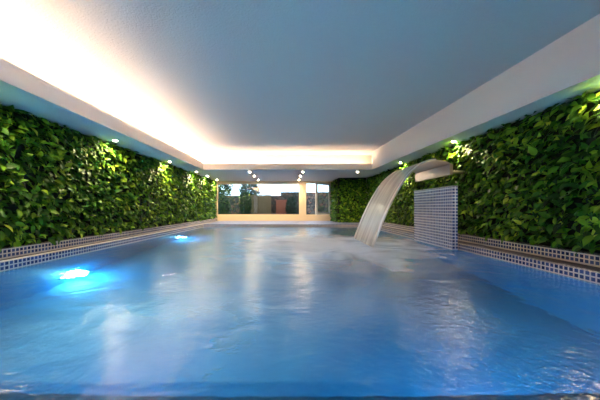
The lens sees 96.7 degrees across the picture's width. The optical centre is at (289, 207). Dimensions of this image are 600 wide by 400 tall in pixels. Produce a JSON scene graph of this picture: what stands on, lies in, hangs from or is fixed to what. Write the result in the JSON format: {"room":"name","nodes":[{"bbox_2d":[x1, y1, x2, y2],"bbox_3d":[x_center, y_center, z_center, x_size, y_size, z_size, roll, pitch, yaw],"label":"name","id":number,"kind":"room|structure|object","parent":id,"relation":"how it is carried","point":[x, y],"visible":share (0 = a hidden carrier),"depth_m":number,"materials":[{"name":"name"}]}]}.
{"room":"spa","nodes":[
{"label":"spa","id":0,"kind":"room"},
{"bbox_2d":[215,181,332,220],"bbox_3d":[-0.150,-0.745,16.800,9.300,3.390,0.200,0,0,0],"label":"wall","id":1,"kind":"structure","parent":0,"point":[302,217],"depth_m":16.70,"materials":[{"name":"beige paint"}]},
{"bbox_2d":[217,183,299,214],"bbox_3d":[-1.980,-0.555,16.770,5.200,1.990,0.060,0,0,0],"label":"window","id":2,"kind":"structure","parent":1,"relation":"in","point":[217,183],"depth_m":16.74,"materials":[{"name":"beige"}]},
{"bbox_2d":[190,155,387,180],"bbox_3d":[-0.150,-2.060,14.175,9.300,0.760,5.050,0,0,0],"label":"ceiling soffit","id":3,"kind":"structure","parent":1,"relation":"attached to","point":[228,167],"depth_m":12.25,"materials":[{"name":"white paint"}]},
{"bbox_2d":[315,182,330,214],"bbox_3d":[2.038,-0.560,16.178,1.360,1.920,0.105,0,0,-43],"label":"window","id":4,"kind":"structure","parent":1,"relation":"in","point":[316,183],"depth_m":15.80,"materials":[{"name":"white"}]},
{"bbox_2d":[208,221,361,223],"bbox_3d":[-0.165,0.875,5.350,8.770,0.150,22.700,0,0,0],"label":"floor","id":5,"kind":"structure","parent":0,"point":[218,222],"depth_m":14.71,"materials":[{"name":"tile"}]},
{"bbox_2d":[0,221,217,261],"bbox_3d":[-4.322,0.875,8.875,0.145,0.150,15.650,0,0,0],"label":"strip","id":6,"kind":"object","parent":5,"relation":"in","point":[216,221],"visible":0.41,"depth_m":5.54,"materials":[{"name":"tile"}]},
{"bbox_2d":[368,224,599,272],"bbox_3d":[3.837,0.875,8.875,0.075,0.150,15.650,0,0,0],"label":"strip","id":7,"kind":"object","parent":5,"relation":"in","point":[368,224],"visible":0.06,"depth_m":4.22,"materials":[{"name":"tile"}]},
{"bbox_3d":[-0.225,1.928,7.075,8.250,2.244,12.250,0,0,0],"label":"basin","id":8,"kind":"object","parent":5,"relation":"in","visible":0},
{"bbox_2d":[0,227,599,399],"bbox_3d":[-0.225,0.935,7.075,8.026,0.001,12.026,0,0,0],"label":"pool water","id":9,"kind":"object","parent":8,"relation":"in","point":[204,313],"visible":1,"depth_m":2.18,"materials":[{"name":"blue liquid"}]},
{"bbox_2d":[354,159,435,247],"bbox_3d":[2.645,-0.084,7.155,1.390,2.087,2.130,0,0,0],"label":"waterfall","id":10,"kind":"object","parent":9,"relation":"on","point":[377,201],"visible":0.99,"depth_m":6.96,"materials":[{"name":"liquid"}]},
{"bbox_2d":[414,186,457,249],"bbox_3d":[3.683,0.260,6.865,0.135,1.520,1.840,0,0,0],"label":"slab","id":11,"kind":"object","parent":9,"relation":"in","point":[435,209],"visible":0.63,"depth_m":6.54,"materials":[{"name":"tile"}]},
{"bbox_3d":[-4.473,0.890,8.875,0.155,0.120,15.650,0,0,0],"label":"bed","id":12,"kind":"object","parent":5,"relation":"in","visible":0},
{"bbox_2d":[0,221,215,260],"bbox_3d":[-4.473,0.816,8.875,0.155,0.028,15.650,0,0,0],"label":"drain grate","id":13,"kind":"object","parent":12,"relation":"on","point":[213,221],"visible":0.36,"depth_m":5.61,"materials":[{"name":"plastic"}]},
{"bbox_3d":[4.047,0.890,8.875,0.345,0.120,15.650,0,0,0],"label":"bed","id":14,"kind":"object","parent":5,"relation":"in","visible":0},
{"bbox_2d":[369,223,599,271],"bbox_3d":[4.048,0.816,8.875,0.345,0.028,15.650,0,0,0],"label":"drain grate","id":15,"kind":"object","parent":14,"relation":"on","point":[570,263],"visible":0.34,"depth_m":4.52,"materials":[{"name":"plastic"}]},
{"bbox_2d":[0,0,599,154],"bbox_3d":[-0.150,-2.515,5.350,9.700,0.150,23.100,0,0,0],"label":"ceiling","id":16,"kind":"structure","parent":0,"point":[201,77],"depth_m":4.27,"materials":[{"name":"paint"}]},
{"bbox_3d":[4.600,0.355,5.450,0.200,5.590,22.900,0,0,0],"label":"wall","id":17,"kind":"structure","parent":0,"visible":0},
{"bbox_2d":[330,178,369,222],"bbox_3d":[3.496,-0.381,15.619,2.228,2.590,2.257,0,0,0],"label":"wall","id":18,"kind":"structure","parent":17,"relation":"attached to","point":[349,195],"depth_m":14.71,"materials":[{"name":"green plant"}]},
{"bbox_2d":[368,220,599,266],"bbox_3d":[4.360,0.800,5.350,0.280,0.300,22.700,0,0,0],"label":"trim","id":19,"kind":"structure","parent":17,"relation":"attached to","point":[584,257],"depth_m":4.64,"materials":[{"name":"tile"}]},
{"bbox_2d":[365,90,599,256],"bbox_3d":[4.283,-0.462,7.425,0.414,2.428,14.994,0,0,0],"label":"wall","id":20,"kind":"structure","parent":19,"relation":"on","point":[535,179],"depth_m":4.77,"materials":[{"name":"green plant"}]},
{"bbox_2d":[412,160,466,181],"bbox_3d":[3.705,-0.930,6.920,1.310,0.340,1.680,0,0,0],"label":"spout","id":21,"kind":"object","parent":20,"relation":"attached to","point":[431,169],"visible":0.76,"depth_m":6.63,"materials":[{"name":"silver metal"}]},
{"bbox_2d":[372,14,599,169],"bbox_3d":[4.040,-2.060,2.825,0.920,0.760,17.650,0,0,0],"label":"ceiling soffit","id":22,"kind":"structure","parent":20,"relation":"attached to","point":[569,66],"depth_m":4.64,"materials":[{"name":"white paint"}]},
{"bbox_3d":[-4.900,0.355,5.450,0.200,5.590,22.900,0,0,0],"label":"wall","id":23,"kind":"structure","parent":0,"visible":0},
{"bbox_2d":[0,218,216,258],"bbox_3d":[-4.675,0.800,5.350,0.250,0.300,22.700,0,0,0],"label":"trim","id":24,"kind":"structure","parent":23,"relation":"attached to","point":[6,252],"depth_m":5.76,"materials":[{"name":"tile"}]},
{"bbox_2d":[0,104,217,251],"bbox_3d":[-4.582,-0.456,8.317,0.416,2.441,16.818,0,0,0],"label":"wall","id":25,"kind":"structure","parent":24,"relation":"on","point":[57,182],"depth_m":5.77,"materials":[{"name":"green plant"}]},
{"bbox_2d":[0,54,227,180],"bbox_3d":[-4.300,-2.060,5.350,1.000,0.760,22.700,0,0,0],"label":"ceiling soffit","id":26,"kind":"structure","parent":25,"relation":"attached to","point":[21,87],"depth_m":5.08,"materials":[{"name":"white paint"}]},
{"bbox_2d":[0,224,599,283],"bbox_3d":[-0.225,0.910,7.075,8.050,0.220,12.050,0,0,0],"label":"trim","id":27,"kind":"structure","parent":25,"relation":"attached to","point":[585,275],"depth_m":5.01,"materials":[{"name":"tile"}]},
{"label":"outside","id":28,"kind":"structure","parent":0,"visible":0},
{"bbox_3d":[0.000,1.000,25.450,28.000,0.200,17.100,0,0,0],"label":"ground","id":29,"kind":"structure","parent":28,"visible":0},
{"bbox_2d":[218,192,230,213],"bbox_3d":[-4.710,-0.076,18.621,1.170,2.279,1.045,0,0,29],"label":"shrub","id":30,"kind":"object","parent":29,"relation":"on","point":[222,209],"visible":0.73,"depth_m":18.46,"materials":[{"name":"green plant"}]},
{"bbox_2d":[218,184,232,195],"bbox_3d":[-6.211,-1.190,23.588,2.564,4.183,2.528,0,0,0],"label":"tree","id":31,"kind":"object","parent":29,"relation":"on","point":[227,190],"visible":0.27,"depth_m":23.14,"materials":[{"name":"green plant"}]},
{"bbox_2d":[238,186,251,213],"bbox_3d":[-3.294,-0.298,19.600,1.048,2.564,1.106,0,0,0],"label":"shrub","id":32,"kind":"object","parent":29,"relation":"on","point":[246,209],"visible":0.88,"depth_m":19.42,"materials":[{"name":"green plant"}]},
{"bbox_2d":[239,184,259,195],"bbox_3d":[-3.575,-0.908,24.001,2.004,3.621,1.924,0,0,-30],"label":"tree","id":33,"kind":"object","parent":29,"relation":"on","point":[255,190],"visible":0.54,"depth_m":23.55,"materials":[{"name":"green plant"}]},
{"bbox_2d":[251,195,270,213],"bbox_3d":[-2.224,-0.050,20.377,1.552,1.900,0.086,0,0,0],"label":"screen","id":34,"kind":"object","parent":29,"relation":"on","point":[261,204],"visible":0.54,"depth_m":20.34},
{"bbox_2d":[218,192,329,214],"bbox_3d":[0.000,-0.160,20.775,24.000,2.120,0.450,0,0,0],"label":"wall","id":35,"kind":"structure","parent":29,"relation":"on","point":[323,197],"depth_m":20.55,"materials":[{"name":"stone"}]},
{"bbox_2d":[276,200,286,213],"bbox_3d":[-0.650,0.140,20.275,0.800,1.520,0.450,0,0,0],"label":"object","id":36,"kind":"structure","parent":29,"relation":"on","point":[280,204],"depth_m":20.05,"materials":[{"name":"brick"}]},
{"bbox_2d":[285,194,297,213],"bbox_3d":[0.107,-0.033,19.292,0.976,2.071,0.935,0,0,0],"label":"shrub","id":37,"kind":"object","parent":29,"relation":"on","point":[288,208],"visible":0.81,"depth_m":19.16,"materials":[{"name":"green plant"}]}
]}

